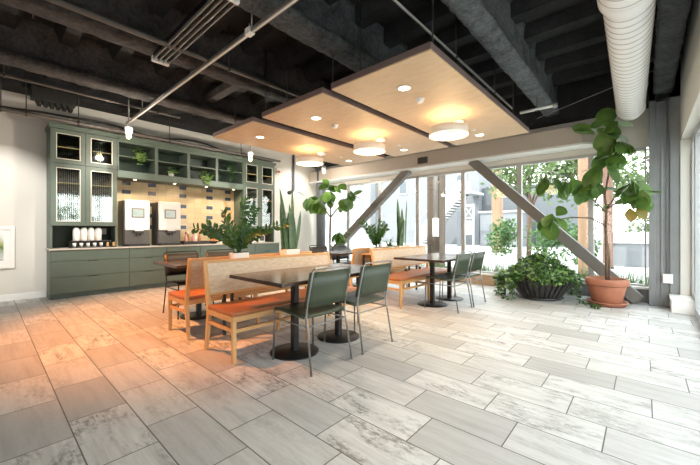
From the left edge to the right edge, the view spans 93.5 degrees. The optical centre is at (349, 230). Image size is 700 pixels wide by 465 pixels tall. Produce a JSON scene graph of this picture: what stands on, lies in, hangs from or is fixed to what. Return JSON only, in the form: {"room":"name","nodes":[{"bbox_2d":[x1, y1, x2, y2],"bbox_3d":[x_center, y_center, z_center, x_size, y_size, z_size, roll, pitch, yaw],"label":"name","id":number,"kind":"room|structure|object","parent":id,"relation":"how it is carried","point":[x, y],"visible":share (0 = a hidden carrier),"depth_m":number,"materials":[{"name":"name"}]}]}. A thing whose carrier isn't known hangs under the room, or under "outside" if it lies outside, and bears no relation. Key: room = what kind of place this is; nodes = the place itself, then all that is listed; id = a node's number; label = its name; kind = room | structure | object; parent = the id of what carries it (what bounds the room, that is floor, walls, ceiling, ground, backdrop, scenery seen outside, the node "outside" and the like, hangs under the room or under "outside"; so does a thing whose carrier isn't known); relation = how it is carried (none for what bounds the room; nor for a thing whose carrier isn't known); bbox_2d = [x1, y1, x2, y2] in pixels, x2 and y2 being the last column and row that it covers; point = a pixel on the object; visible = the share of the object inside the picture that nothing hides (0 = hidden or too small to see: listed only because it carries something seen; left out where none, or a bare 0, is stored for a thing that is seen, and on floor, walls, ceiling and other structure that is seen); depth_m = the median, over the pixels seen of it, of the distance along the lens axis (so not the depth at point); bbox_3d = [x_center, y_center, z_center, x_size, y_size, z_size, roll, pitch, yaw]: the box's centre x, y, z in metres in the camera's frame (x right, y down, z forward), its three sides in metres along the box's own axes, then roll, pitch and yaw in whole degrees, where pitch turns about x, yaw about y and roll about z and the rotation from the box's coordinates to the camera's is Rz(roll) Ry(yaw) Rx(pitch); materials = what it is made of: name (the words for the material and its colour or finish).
{"room":"common room","nodes":[
{"label":"common room","id":0,"kind":"room"},
{"bbox_2d":[0,90,315,296],"bbox_3d":[-5.292,-0.800,6.860,0.200,4.100,12.750,0,0,42],"label":"wall","id":1,"kind":"structure","parent":0,"point":[23,139],"depth_m":6.13,"materials":[{"name":"paint"}]},
{"bbox_2d":[0,226,14,268],"bbox_3d":[-6.336,0.300,5.520,0.035,0.740,1.000,0,0,42],"label":"framed picture","id":2,"kind":"object","parent":1,"relation":"attached to","point":[7,234],"visible":1,"depth_m":5.82,"materials":[{"name":"white paper"}]},
{"bbox_2d":[0,291,45,301],"bbox_3d":[-7.535,1.192,4.198,0.015,0.115,5.390,0,0,42],"label":"baseboard","id":3,"kind":"structure","parent":1,"relation":"attached to","point":[19,296],"depth_m":5.97,"materials":[{"name":"white paint"}]},
{"bbox_2d":[117,180,233,245],"bbox_3d":[-4.126,-0.374,7.997,0.018,1.408,2.796,0,0,42],"label":"tile backsplash","id":4,"kind":"structure","parent":1,"relation":"attached to","point":[198,205],"depth_m":8.12,"materials":[{"name":"tile"}]},
{"bbox_2d":[117,134,244,190],"bbox_3d":[-3.917,-1.502,7.810,0.571,0.845,2.796,0,0,42],"label":"open shelf unit","id":5,"kind":"object","parent":1,"relation":"attached to","point":[189,162],"visible":0.76,"depth_m":7.66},
{"bbox_2d":[132,147,147,164],"bbox_3d":[-4.431,-1.565,6.935,0.274,0.399,0.296,0,0,42],"label":"trailing plant","id":6,"kind":"object","parent":5,"relation":"on","point":[139,155],"visible":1,"depth_m":6.90,"materials":[{"name":"green plant"}]},
{"bbox_2d":[0,0,691,123],"bbox_3d":[-1.823,-2.840,3.749,9.520,0.320,12.750,0,0,42],"label":"ceiling","id":7,"kind":"structure","parent":0,"point":[570,36],"depth_m":4.69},
{"bbox_2d":[0,64,179,118],"bbox_3d":[-5.768,-2.524,3.828,0.068,0.652,7.200,0,0,42],"label":"ceiling pipe","id":8,"kind":"object","parent":7,"relation":"hanging from","point":[3,74],"visible":0.83,"depth_m":5.32,"materials":[{"name":"metal"}]},
{"bbox_2d":[2,66,233,135],"bbox_3d":[-5.043,-2.665,6.637,0.470,0.390,12.350,0,0,42],"label":"ceiling beam","id":9,"kind":"structure","parent":7,"relation":"attached to","point":[201,124],"depth_m":6.61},
{"bbox_2d":[30,85,75,112],"bbox_3d":[-5.352,-2.360,5.940,0.200,0.300,0.600,0,0,42],"label":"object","id":10,"kind":"object","parent":9,"relation":"attached to","point":[63,101],"visible":1,"depth_m":5.88,"materials":[{"name":"metal"}]},
{"bbox_2d":[2,106,272,161],"bbox_3d":[-4.254,-2.070,7.277,0.094,0.204,6.357,0,0,42],"label":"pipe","id":11,"kind":"object","parent":7,"relation":"hanging from","point":[22,109],"visible":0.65,"depth_m":6.43,"materials":[{"name":"plastic"}]},
{"bbox_2d":[0,64,280,162],"bbox_3d":[-5.384,-2.377,5.499,0.096,0.946,10.200,0,0,42],"label":"ceiling pipe","id":12,"kind":"object","parent":7,"relation":"hanging from","point":[15,111],"visible":0.84,"depth_m":6.19,"materials":[{"name":"metal"}]},
{"bbox_2d":[46,0,301,96],"bbox_3d":[-2.356,-2.491,3.589,0.080,0.718,11.400,0,0,42],"label":"ceiling pipe","id":13,"kind":"object","parent":7,"relation":"hanging from","point":[61,3],"visible":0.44,"depth_m":3.78,"materials":[{"name":"metal"}]},
{"bbox_2d":[0,17,353,145],"bbox_3d":[-3.676,-2.549,5.412,0.362,0.643,12.350,0,0,42],"label":"ceiling beam","id":14,"kind":"structure","parent":7,"relation":"attached to","point":[35,47],"depth_m":5.13,"materials":[{"name":"metal"}]},
{"bbox_2d":[121,107,188,114],"bbox_3d":[-3.688,-2.410,6.597,1.860,0.100,0.140,0,0,6],"label":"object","id":15,"kind":"structure","parent":14,"relation":"attached to","point":[132,111],"depth_m":6.58,"materials":[{"name":"metal"}]},
{"bbox_2d":[151,0,239,66],"bbox_3d":[-1.777,-2.495,3.635,1.804,0.710,0.200,0,0,42],"label":"conduit","id":16,"kind":"object","parent":7,"relation":"in","point":[206,13],"visible":1,"depth_m":3.54,"materials":[{"name":"metal"}]},
{"bbox_2d":[0,0,410,125],"bbox_3d":[-2.388,-2.549,4.257,0.322,0.643,12.350,0,0,42],"label":"ceiling beam","id":17,"kind":"structure","parent":7,"relation":"attached to","point":[135,14],"depth_m":4.20,"materials":[{"name":"metal"}]},
{"bbox_2d":[204,63,263,103],"bbox_3d":[-2.122,-2.530,5.798,1.900,0.140,0.160,0,0,42],"label":"ceiling beam","id":18,"kind":"structure","parent":17,"relation":"attached to","point":[223,90],"depth_m":5.87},
{"bbox_2d":[126,0,298,124],"bbox_3d":[-1.503,-2.485,3.942,8.000,0.730,0.073,0,0,42],"label":"rail","id":19,"kind":"object","parent":7,"relation":"hanging from","point":[250,31],"visible":0.84,"depth_m":3.86,"materials":[{"name":"metal"}]},
{"bbox_2d":[213,49,385,165],"bbox_3d":[-0.785,-2.225,6.486,1.250,1.250,3.330,0,0,42],"label":"ceiling panel","id":20,"kind":"object","parent":7,"relation":"hanging from","point":[280,138],"visible":0.78,"depth_m":5.91,"materials":[{"name":"brown wood"}]},
{"bbox_2d":[296,150,325,166],"bbox_3d":[-0.752,-1.457,6.510,0.608,0.286,0.523,0,0,-14],"label":"pendant","id":21,"kind":"object","parent":20,"relation":"hanging from","point":[310,161],"visible":1,"depth_m":6.37,"materials":[{"name":"metal"}]},
{"bbox_2d":[235,0,407,71],"bbox_3d":[-1.108,-2.549,3.109,0.382,0.643,12.350,0,0,42],"label":"ceiling beam","id":22,"kind":"structure","parent":7,"relation":"attached to","point":[331,30],"depth_m":4.00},
{"bbox_2d":[262,35,448,156],"bbox_3d":[0.324,-2.225,5.492,1.250,1.250,3.330,0,0,42],"label":"ceiling panel","id":23,"kind":"object","parent":7,"relation":"hanging from","point":[353,119],"visible":0.84,"depth_m":4.92,"materials":[{"name":"brown wood"}]},
{"bbox_2d":[354,136,385,154],"bbox_3d":[0.365,-1.457,5.509,0.608,0.286,0.523,0,0,-14],"label":"pendant","id":24,"kind":"object","parent":23,"relation":"hanging from","point":[367,147],"visible":1,"depth_m":5.40,"materials":[{"name":"metal"}]},
{"bbox_2d":[354,148,384,154],"bbox_3d":[0.324,-1.316,5.499,0.522,0.001,0.522,0,0,42],"label":"diffuser","id":25,"kind":"object","parent":24,"relation":"attached to","point":[362,148],"depth_m":5.41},
{"bbox_2d":[331,0,528,145],"bbox_3d":[1.359,-2.225,4.564,1.250,1.250,3.330,0,0,42],"label":"ceiling panel","id":26,"kind":"object","parent":7,"relation":"hanging from","point":[450,94],"visible":0.92,"depth_m":3.87,"materials":[{"name":"brown wood"}]},
{"bbox_2d":[429,119,468,140],"bbox_3d":[1.407,-1.457,4.574,0.608,0.286,0.523,0,0,-14],"label":"pendant","id":27,"kind":"object","parent":26,"relation":"hanging from","point":[461,129],"visible":1,"depth_m":4.47,"materials":[{"name":"metal"}]},
{"bbox_2d":[429,130,467,140],"bbox_3d":[1.366,-1.316,4.564,0.522,0.001,0.522,0,0,42],"label":"diffuser","id":28,"kind":"object","parent":27,"relation":"attached to","point":[466,133],"depth_m":4.51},
{"bbox_2d":[392,0,511,108],"bbox_3d":[0.958,-2.488,3.674,0.052,0.725,5.750,0,0,42],"label":"conduit","id":29,"kind":"object","parent":7,"relation":"hanging from","point":[397,2],"visible":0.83,"depth_m":4.06,"materials":[{"name":"metal"}]},
{"bbox_2d":[312,60,679,167],"bbox_3d":[2.190,-2.495,8.224,9.120,0.730,0.330,0,0,42],"label":"ceiling beam","id":30,"kind":"structure","parent":7,"relation":"attached to","point":[572,92],"depth_m":6.16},
{"bbox_2d":[441,0,558,116],"bbox_3d":[0.039,-2.549,2.080,0.292,0.643,12.350,0,0,42],"label":"ceiling beam","id":31,"kind":"structure","parent":7,"relation":"attached to","point":[490,22],"depth_m":4.20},
{"bbox_2d":[520,98,557,113],"bbox_3d":[3.175,-2.430,5.548,0.560,0.840,0.080,0,0,42],"label":"conduit","id":32,"kind":"object","parent":7,"relation":"hanging from","point":[554,105],"visible":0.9,"depth_m":5.53,"materials":[{"name":"metal"}]},
{"bbox_2d":[597,0,655,119],"bbox_3d":[1.055,-2.308,1.269,0.410,1.085,11.100,0,0,41],"label":"duct","id":33,"kind":"object","parent":7,"relation":"hanging from","point":[629,24],"visible":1,"depth_m":3.30,"materials":[{"name":"metal"}]},
{"bbox_2d":[653,0,690,93],"bbox_3d":[1.215,-2.549,1.026,0.262,0.643,12.350,0,0,42],"label":"ceiling beam","id":34,"kind":"structure","parent":7,"relation":"attached to","point":[672,15],"depth_m":3.90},
{"bbox_2d":[0,278,699,464],"bbox_3d":[-1.894,1.310,3.760,9.400,0.120,12.670,0,0,42],"label":"floor","id":35,"kind":"structure","parent":0,"point":[100,379],"depth_m":2.64,"materials":[{"name":"tile"}]},
{"bbox_2d":[47,248,128,299],"bbox_3d":[-5.133,0.806,6.490,0.525,0.888,1.208,0,0,42],"label":"base cabinet","id":36,"kind":"object","parent":35,"relation":"on","point":[70,273],"visible":0.99,"depth_m":6.26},
{"bbox_2d":[45,242,279,250],"bbox_3d":[-3.885,0.345,7.875,0.550,0.030,4.980,0,0,42],"label":"countertop","id":37,"kind":"structure","parent":36,"relation":"on","point":[62,248],"depth_m":6.85,"materials":[{"name":"stone"}]},
{"bbox_2d":[45,122,118,248],"bbox_3d":[-5.186,-0.798,6.396,0.571,2.254,1.040,0,0,42],"label":"tall cabinet","id":38,"kind":"object","parent":37,"relation":"on","point":[81,162],"visible":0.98,"depth_m":6.37,"materials":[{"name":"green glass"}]},
{"bbox_2d":[54,146,110,205],"bbox_3d":[-5.224,-1.024,6.430,0.444,1.035,0.940,0,0,42],"label":"shelf","id":39,"kind":"object","parent":38,"relation":"attached to","point":[68,180],"depth_m":6.51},
{"bbox_2d":[68,240,111,247],"bbox_3d":[-5.097,0.263,6.457,0.350,0.135,0.630,0,0,42],"label":"rack","id":40,"kind":"object","parent":37,"relation":"on","point":[70,245],"visible":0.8,"depth_m":6.40,"materials":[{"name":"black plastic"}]},
{"bbox_2d":[118,199,149,246],"bbox_3d":[-4.606,-0.156,7.033,0.430,0.972,0.497,0,0,42],"label":"coffee machine","id":41,"kind":"object","parent":37,"relation":"on","point":[133,215],"visible":1,"depth_m":6.91,"materials":[{"name":"silver plastic"}]},
{"bbox_2d":[152,201,180,245],"bbox_3d":[-4.183,-0.156,7.506,0.430,0.972,0.497,0,0,42],"label":"coffee machine","id":42,"kind":"object","parent":37,"relation":"on","point":[166,216],"visible":1,"depth_m":7.38,"materials":[{"name":"silver plastic"}]},
{"bbox_2d":[234,157,275,241],"bbox_3d":[-2.656,-0.798,9.217,0.571,2.254,1.020,0,0,42],"label":"tall cabinet","id":43,"kind":"object","parent":37,"relation":"on","point":[259,175],"visible":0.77,"depth_m":9.20,"materials":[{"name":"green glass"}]},
{"bbox_2d":[245,173,272,214],"bbox_3d":[-2.694,-1.004,9.252,0.444,1.075,0.920,0,0,42],"label":"shelf","id":44,"kind":"object","parent":43,"relation":"attached to","point":[267,194],"depth_m":9.39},
{"bbox_2d":[129,247,165,290],"bbox_3d":[-4.493,0.806,7.205,0.525,0.888,0.708,0,0,42],"label":"base cabinet","id":45,"kind":"object","parent":35,"relation":"on","point":[143,274],"visible":0.8,"depth_m":7.00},
{"bbox_2d":[166,246,199,285],"bbox_3d":[-4.009,0.806,7.744,0.525,0.888,0.738,0,0,42],"label":"base cabinet","id":46,"kind":"object","parent":35,"relation":"on","point":[176,248],"visible":0.2,"depth_m":7.50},
{"bbox_2d":[162,250,213,319],"bbox_3d":[-2.458,0.788,5.011,0.588,0.928,0.547,0,0,42],"label":"chair","id":47,"kind":"object","parent":35,"relation":"on","point":[169,271],"visible":0.52,"depth_m":5.04,"materials":[{"name":"black metal"}]},
{"bbox_2d":[153,259,241,319],"bbox_3d":[-1.990,0.850,5.061,0.880,0.800,1.600,0,0,42],"label":"dining table","id":48,"kind":"object","parent":35,"relation":"on","point":[198,314],"visible":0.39,"depth_m":4.69,"materials":[{"name":"wood"}]},
{"bbox_2d":[200,245,228,257],"bbox_3d":[-3.515,0.806,8.295,0.525,0.888,0.738,0,0,42],"label":"base cabinet","id":49,"kind":"object","parent":35,"relation":"on","point":[203,249],"visible":0.06,"depth_m":8.03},
{"bbox_2d":[205,249,251,305],"bbox_3d":[-2.024,0.788,5.495,0.588,0.928,0.547,0,0,42],"label":"chair","id":50,"kind":"object","parent":35,"relation":"on","point":[223,253],"visible":0.16,"depth_m":5.62,"materials":[{"name":"black leather"}]},
{"bbox_2d":[223,293,233,337],"bbox_3d":[-0.976,0.807,4.394,0.250,0.885,1.440,0,0,42],"label":"trough","id":51,"kind":"object","parent":35,"relation":"on","point":[231,294],"visible":0.07,"depth_m":3.92,"materials":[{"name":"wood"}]},
{"bbox_2d":[189,194,289,258],"bbox_3d":[-1.343,-0.041,3.882,1.235,0.812,0.438,0,0,2],"label":"plant","id":52,"kind":"object","parent":51,"relation":"on","point":[236,240],"visible":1,"depth_m":3.97,"materials":[{"name":"green plant"}]},
{"bbox_2d":[279,187,300,254],"bbox_3d":[-0.828,-0.112,4.585,0.178,0.955,0.358,0,0,42],"label":"snake plant","id":53,"kind":"object","parent":51,"relation":"on","point":[289,235],"visible":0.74,"depth_m":4.53,"materials":[{"name":"green plant"}]},
{"bbox_2d":[168,251,311,339],"bbox_3d":[-1.437,0.785,4.612,0.636,0.935,1.852,0,0,42],"label":"bench","id":54,"kind":"object","parent":35,"relation":"on","point":[194,292],"visible":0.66,"depth_m":3.92,"materials":[{"name":"brown wood"}]},
{"bbox_2d":[255,243,278,253],"bbox_3d":[-2.507,0.806,9.420,0.525,0.888,0.798,0,0,42],"label":"base cabinet","id":55,"kind":"object","parent":35,"relation":"on","point":[265,248],"visible":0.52,"depth_m":9.25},
{"bbox_2d":[203,252,360,364],"bbox_3d":[-0.709,0.785,3.960,0.636,0.935,1.852,0,0,42],"label":"bench","id":56,"kind":"object","parent":35,"relation":"on","point":[217,281],"visible":0.53,"depth_m":3.58,"materials":[{"name":"beige leather"}]},
{"bbox_2d":[229,263,362,360],"bbox_3d":[-0.369,0.850,3.655,0.880,0.800,1.600,0,0,42],"label":"dining table","id":57,"kind":"object","parent":35,"relation":"on","point":[296,350],"visible":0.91,"depth_m":3.38,"materials":[{"name":"brown wood"}]},
{"bbox_2d":[272,264,352,376],"bbox_3d":[-0.365,0.788,3.195,0.588,0.928,0.547,0,0,42],"label":"chair","id":58,"kind":"object","parent":35,"relation":"on","point":[324,288],"visible":0.98,"depth_m":3.04,"materials":[{"name":"green leather"}]},
{"bbox_2d":[316,165,324,246],"bbox_3d":[-0.961,-0.800,10.882,0.300,4.100,0.300,0,0,42],"label":"round column","id":59,"kind":"structure","parent":35,"relation":"on","point":[320,219],"depth_m":10.75,"materials":[{"name":"metal"}]},
{"bbox_2d":[331,170,411,258],"bbox_3d":[0.248,-0.180,9.811,3.583,2.961,0.170,0,0,42],"label":"diagonal brace","id":60,"kind":"object","parent":59,"relation":"attached to","point":[402,176],"visible":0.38,"depth_m":9.25,"materials":[{"name":"paint"}]},
{"bbox_2d":[298,179,362,263],"bbox_3d":[-0.583,-0.124,9.733,2.284,2.747,0.925,0,0,42],"label":"fig tree","id":61,"kind":"object","parent":35,"relation":"on","point":[310,204],"visible":0.86,"depth_m":9.67,"materials":[{"name":"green plant"}]},
{"bbox_2d":[312,249,358,286],"bbox_3d":[-0.021,0.850,7.272,0.880,0.800,1.600,0,0,42],"label":"dining table","id":62,"kind":"object","parent":35,"relation":"on","point":[337,253],"visible":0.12,"depth_m":7.03,"materials":[{"name":"black metal"}]},
{"bbox_2d":[331,244,350,285],"bbox_3d":[-0.071,0.788,7.719,0.588,0.928,0.547,0,0,42],"label":"chair","id":63,"kind":"object","parent":35,"relation":"on","point":[343,246],"visible":0.41,"depth_m":7.86,"materials":[{"name":"black leather"}]},
{"bbox_2d":[323,260,392,354],"bbox_3d":[0.093,0.788,3.691,0.588,0.928,0.547,0,0,42],"label":"chair","id":64,"kind":"object","parent":35,"relation":"on","point":[373,279],"visible":0.84,"depth_m":3.52,"materials":[{"name":"green leather"}]},
{"bbox_2d":[349,245,409,292],"bbox_3d":[0.460,0.785,6.766,0.636,0.935,1.852,0,0,42],"label":"bench","id":65,"kind":"object","parent":35,"relation":"on","point":[356,259],"visible":0.32,"depth_m":6.04,"materials":[{"name":"brown wood"}]},
{"bbox_2d":[361,253,417,289],"bbox_3d":[0.825,0.833,6.440,0.250,0.835,1.600,0,0,42],"label":"trough","id":66,"kind":"object","parent":35,"relation":"on","point":[363,255],"visible":0.27,"depth_m":5.94,"materials":[{"name":"brown wood"}]},
{"bbox_2d":[358,218,389,248],"bbox_3d":[0.462,0.086,6.016,0.465,0.657,0.557,0,0,42],"label":"plant","id":67,"kind":"object","parent":66,"relation":"on","point":[375,237],"visible":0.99,"depth_m":6.02,"materials":[{"name":"green plant"}]},
{"bbox_2d":[395,199,406,246],"bbox_3d":[1.064,-0.124,6.713,0.203,1.077,0.403,0,0,42],"label":"snake plant","id":68,"kind":"object","parent":66,"relation":"on","point":[401,238],"visible":0.76,"depth_m":6.66,"materials":[{"name":"green plant"}]},
{"bbox_2d":[370,245,446,308],"bbox_3d":[1.192,0.785,6.110,0.636,0.935,1.852,0,0,42],"label":"bench","id":69,"kind":"object","parent":35,"relation":"on","point":[405,277],"visible":0.64,"depth_m":5.92,"materials":[{"name":"brown wood"}]},
{"bbox_2d":[394,253,463,307],"bbox_3d":[1.595,0.850,5.823,0.880,0.800,1.600,0,0,42],"label":"dining table","id":70,"kind":"object","parent":35,"relation":"on","point":[432,258],"visible":0.92,"depth_m":5.55,"materials":[{"name":"black metal"}]},
{"bbox_2d":[424,251,472,313],"bbox_3d":[1.594,0.788,5.327,0.588,0.928,0.547,0,0,42],"label":"chair","id":71,"kind":"object","parent":35,"relation":"on","point":[462,261],"visible":0.99,"depth_m":5.20,"materials":[{"name":"green leather"}]},
{"bbox_2d":[441,249,485,306],"bbox_3d":[1.986,0.788,5.741,0.588,0.928,0.547,0,0,42],"label":"chair","id":72,"kind":"object","parent":35,"relation":"on","point":[477,258],"visible":0.78,"depth_m":5.57,"materials":[{"name":"green leather"}]},
{"bbox_2d":[491,246,602,308],"bbox_3d":[3.593,0.793,6.175,1.778,0.987,1.423,0,0,30],"label":"planter","id":73,"kind":"object","parent":35,"relation":"on","point":[541,286],"visible":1,"depth_m":5.87,"materials":[{"name":"ceramic"}]},
{"bbox_2d":[468,160,643,303],"bbox_3d":[3.862,-0.200,6.570,2.986,2.910,0.170,0,0,42],"label":"diagonal brace","id":74,"kind":"object","parent":35,"relation":"on","point":[568,241],"visible":0.74,"depth_m":6.33,"materials":[{"name":"paint"}]},
{"bbox_2d":[536,107,661,307],"bbox_3d":[4.136,-0.411,5.617,1.737,3.323,0.746,0,0,42],"label":"fig tree","id":75,"kind":"object","parent":35,"relation":"on","point":[606,290],"visible":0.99,"depth_m":5.51,"materials":[{"name":"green plant"}]},
{"bbox_2d":[649,59,679,306],"bbox_3d":[5.239,-0.800,5.490,0.370,4.100,0.330,0,0,42],"label":"column","id":76,"kind":"structure","parent":35,"relation":"on","point":[659,292],"depth_m":5.40,"materials":[{"name":"grey paint"}]},
{"bbox_2d":[666,100,667,273],"bbox_3d":[5.167,-0.705,5.365,0.020,2.830,0.020,0,0,42],"label":"conduit","id":77,"kind":"object","parent":76,"relation":"attached to","point":[666,100],"visible":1,"depth_m":5.36,"materials":[{"name":"metal"}]},
{"bbox_2d":[326,108,648,185],"bbox_3d":[2.171,-0.800,8.563,9.040,4.100,0.150,0,0,42],"label":"wall","id":78,"kind":"structure","parent":0,"point":[637,136],"depth_m":6.65,"materials":[{"name":"paint"}]},
{"bbox_2d":[347,181,378,261],"bbox_3d":[0.407,-0.230,10.112,1.250,2.480,0.080,0,0,42],"label":"window","id":79,"kind":"structure","parent":78,"relation":"in","point":[371,182],"depth_m":10.47,"materials":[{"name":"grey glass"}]},
{"bbox_2d":[379,176,416,266],"bbox_3d":[1.341,-0.230,9.274,1.260,2.480,0.080,0,0,42],"label":"window","id":80,"kind":"structure","parent":78,"relation":"in","point":[410,177],"depth_m":9.44,"materials":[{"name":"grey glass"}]},
{"bbox_2d":[417,170,461,269],"bbox_3d":[2.275,-0.230,8.436,1.250,2.480,0.080,0,0,42],"label":"window","id":81,"kind":"structure","parent":78,"relation":"in","point":[458,171],"depth_m":8.75,"materials":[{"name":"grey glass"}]},
{"bbox_2d":[308,142,592,184],"bbox_3d":[1.743,-1.590,8.537,8.037,0.040,0.460,0,0,42],"label":"trim","id":82,"kind":"structure","parent":78,"relation":"attached to","point":[582,145],"depth_m":7.38,"materials":[{"name":"white paint"}]},
{"bbox_2d":[309,124,605,181],"bbox_3d":[1.737,-1.780,8.563,7.994,0.340,0.430,0,0,42],"label":"ceiling beam","id":83,"kind":"structure","parent":78,"relation":"attached to","point":[565,135],"depth_m":7.40,"materials":[{"name":"paint"}]},
{"bbox_2d":[462,163,517,273],"bbox_3d":[3.210,-0.230,7.598,1.260,2.480,0.080,0,0,42],"label":"window","id":84,"kind":"structure","parent":78,"relation":"in","point":[513,164],"depth_m":7.95,"materials":[{"name":"grey metal"}]},
{"bbox_2d":[340,262,648,301],"bbox_3d":[2.059,1.137,8.543,8.460,0.225,0.030,0,0,42],"label":"baseboard","id":85,"kind":"structure","parent":78,"relation":"attached to","point":[585,290],"depth_m":6.44,"materials":[{"name":"grey paint"}]},
{"bbox_2d":[518,154,588,281],"bbox_3d":[4.148,-0.230,6.757,1.260,2.480,0.080,0,0,42],"label":"window","id":86,"kind":"structure","parent":78,"relation":"in","point":[520,165],"depth_m":7.11,"materials":[{"name":"grey metal"}]},
{"bbox_2d":[589,147,645,286],"bbox_3d":[4.919,-0.230,6.066,0.810,2.480,0.080,0,0,42],"label":"window","id":87,"kind":"structure","parent":78,"relation":"in","point":[591,156],"depth_m":6.28,"materials":[{"name":"grey metal"}]},
{"bbox_2d":[518,275,563,300],"bbox_3d":[3.553,1.070,6.149,1.040,0.360,1.040,0,0,42],"label":"bowl","id":88,"kind":"object","parent":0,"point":[554,291],"depth_m":5.80,"materials":[{"name":"metal"}]},
{"bbox_2d":[680,0,699,295],"bbox_3d":[1.565,-0.800,0.847,0.360,4.100,12.550,0,0,42],"label":"wall","id":89,"kind":"structure","parent":0,"point":[690,57],"depth_m":4.95,"materials":[{"name":"paint"}]},
{"bbox_2d":[669,294,694,301],"bbox_3d":[5.138,1.038,5.053,0.335,0.025,0.455,0,0,42],"label":"trim","id":90,"kind":"structure","parent":89,"relation":"attached to","point":[672,296],"depth_m":5.03,"materials":[{"name":"white paint"}]},
{"bbox_2d":[670,300,694,314],"bbox_3d":[5.149,1.150,5.054,0.320,0.200,0.440,0,0,42],"label":"trim","id":91,"kind":"structure","parent":89,"relation":"attached to","point":[676,306],"depth_m":4.92,"materials":[{"name":"white paint"}]},
{"bbox_2d":[691,132,694,299],"bbox_3d":[5.218,-0.207,4.951,0.080,2.465,0.460,0,0,42],"label":"window","id":92,"kind":"structure","parent":89,"relation":"in","point":[693,136],"depth_m":5.10,"materials":[{"name":"clear glass"}]},
{"bbox_2d":[695,123,699,323],"bbox_3d":[4.617,-0.095,4.281,0.080,2.690,1.340,0,0,42],"label":"door","id":93,"kind":"structure","parent":89,"relation":"in","point":[697,131],"depth_m":4.75,"materials":[{"name":"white glass"}]},
{"label":"outside","id":94,"kind":"structure","parent":0,"visible":0},
{"bbox_2d":[325,239,648,283],"bbox_3d":[17.070,1.320,30.273,75.000,0.100,52.130,0,0,42],"label":"ground","id":95,"kind":"structure","parent":94,"point":[449,248],"depth_m":17.41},
{"bbox_2d":[427,175,444,266],"bbox_3d":[2.908,-1.330,11.092,0.520,5.200,0.520,0,0,42],"label":"timber post","id":96,"kind":"object","parent":95,"relation":"on","point":[434,244],"visible":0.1,"depth_m":10.93,"materials":[{"name":"wood"}]},
{"bbox_2d":[433,176,438,236],"bbox_3d":[2.805,-1.600,10.768,0.170,3.600,0.120,0,0,42],"label":"meter box","id":97,"kind":"object","parent":96,"relation":"attached to","point":[435,220],"visible":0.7,"depth_m":10.73,"materials":[{"name":"white plastic"}]},
{"bbox_2d":[325,171,577,246],"bbox_3d":[4.234,-3.230,37.303,36.500,9.000,8.800,0,0,42],"label":"building","id":98,"kind":"structure","parent":95,"relation":"on","point":[477,194],"depth_m":30.51,"materials":[{"name":"grey paint"}]},
{"bbox_2d":[457,204,473,246],"bbox_3d":[9.024,-0.380,25.741,1.370,3.300,0.140,0,0,42],"label":"gate","id":99,"kind":"object","parent":95,"relation":"on","point":[468,223],"visible":0.59,"depth_m":25.61,"materials":[{"name":"white metal"}]},
{"bbox_2d":[491,169,502,252],"bbox_3d":[8.586,-1.730,19.163,0.560,6.000,0.560,0,0,42],"label":"timber post","id":100,"kind":"object","parent":95,"relation":"on","point":[497,205],"visible":0.38,"depth_m":18.96,"materials":[{"name":"wood"}]},
{"bbox_2d":[485,217,527,255],"bbox_3d":[7.728,0.304,16.510,1.934,2.050,1.570,0,0,42],"label":"shrub","id":101,"kind":"object","parent":95,"relation":"on","point":[502,241],"visible":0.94,"depth_m":16.34,"materials":[{"name":"green plant"}]},
{"bbox_2d":[480,162,567,255],"bbox_3d":[8.768,-1.804,16.653,3.871,6.156,3.041,0,0,42],"label":"broadleaf tree","id":102,"kind":"object","parent":95,"relation":"on","point":[507,176],"visible":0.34,"depth_m":16.40,"materials":[{"name":"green plant"}]},
{"bbox_2d":[420,257,648,286],"bbox_3d":[3.459,0.949,8.404,7.199,0.648,1.367,0,0,42],"label":"grass","id":103,"kind":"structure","parent":95,"relation":"on","point":[584,275],"depth_m":6.98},
{"bbox_2d":[523,218,577,261],"bbox_3d":[8.562,0.388,13.913,1.405,1.923,1.987,0,0,-44],"label":"shrub","id":104,"kind":"object","parent":95,"relation":"on","point":[551,243],"visible":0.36,"depth_m":13.81,"materials":[{"name":"green plant"}]},
{"bbox_2d":[560,226,601,264],"bbox_3d":[8.697,0.560,12.289,1.460,1.548,1.258,0,0,-28],"label":"shrub","id":105,"kind":"object","parent":95,"relation":"on","point":[573,234],"visible":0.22,"depth_m":12.18,"materials":[{"name":"green plant"}]},
{"bbox_2d":[578,158,587,276],"bbox_3d":[6.435,-1.030,9.004,0.360,4.600,0.360,0,0,42],"label":"timber post","id":106,"kind":"object","parent":95,"relation":"on","point":[582,163],"visible":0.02,"depth_m":8.92,"materials":[{"name":"wood"}]},
{"bbox_2d":[535,154,648,208],"bbox_3d":[10.242,-1.967,14.237,3.988,6.482,3.222,0,0,42],"label":"broadleaf tree","id":107,"kind":"object","parent":95,"relation":"on","point":[570,166],"visible":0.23,"depth_m":14.33,"materials":[{"name":"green plant"}]},
{"bbox_2d":[602,167,613,268],"bbox_3d":[8.654,-1.230,11.044,0.330,5.000,0.330,0,0,42],"label":"timber post","id":108,"kind":"object","parent":95,"relation":"on","point":[609,193],"visible":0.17,"depth_m":10.93,"materials":[{"name":"wood"}]},
{"bbox_2d":[613,232,648,267],"bbox_3d":[10.073,0.670,11.384,1.900,1.200,0.400,0,0,42],"label":"wall","id":109,"kind":"structure","parent":95,"relation":"on","point":[628,247],"depth_m":11.46,"materials":[{"name":"paint"}]},
{"bbox_2d":[613,148,648,204],"bbox_3d":[12.914,-1.630,13.285,3.947,5.808,3.773,0,0,42],"label":"broadleaf tree","id":110,"kind":"object","parent":95,"relation":"on","point":[642,153],"visible":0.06,"depth_m":13.54,"materials":[{"name":"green plant"}]},
{"bbox_2d":[623,215,648,232],"bbox_3d":[11.416,-0.259,12.266,1.972,1.479,1.532,0,0,42],"label":"shrub","id":111,"kind":"object","parent":95,"relation":"on","point":[639,229],"visible":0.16,"depth_m":12.30,"materials":[{"name":"green plant"}]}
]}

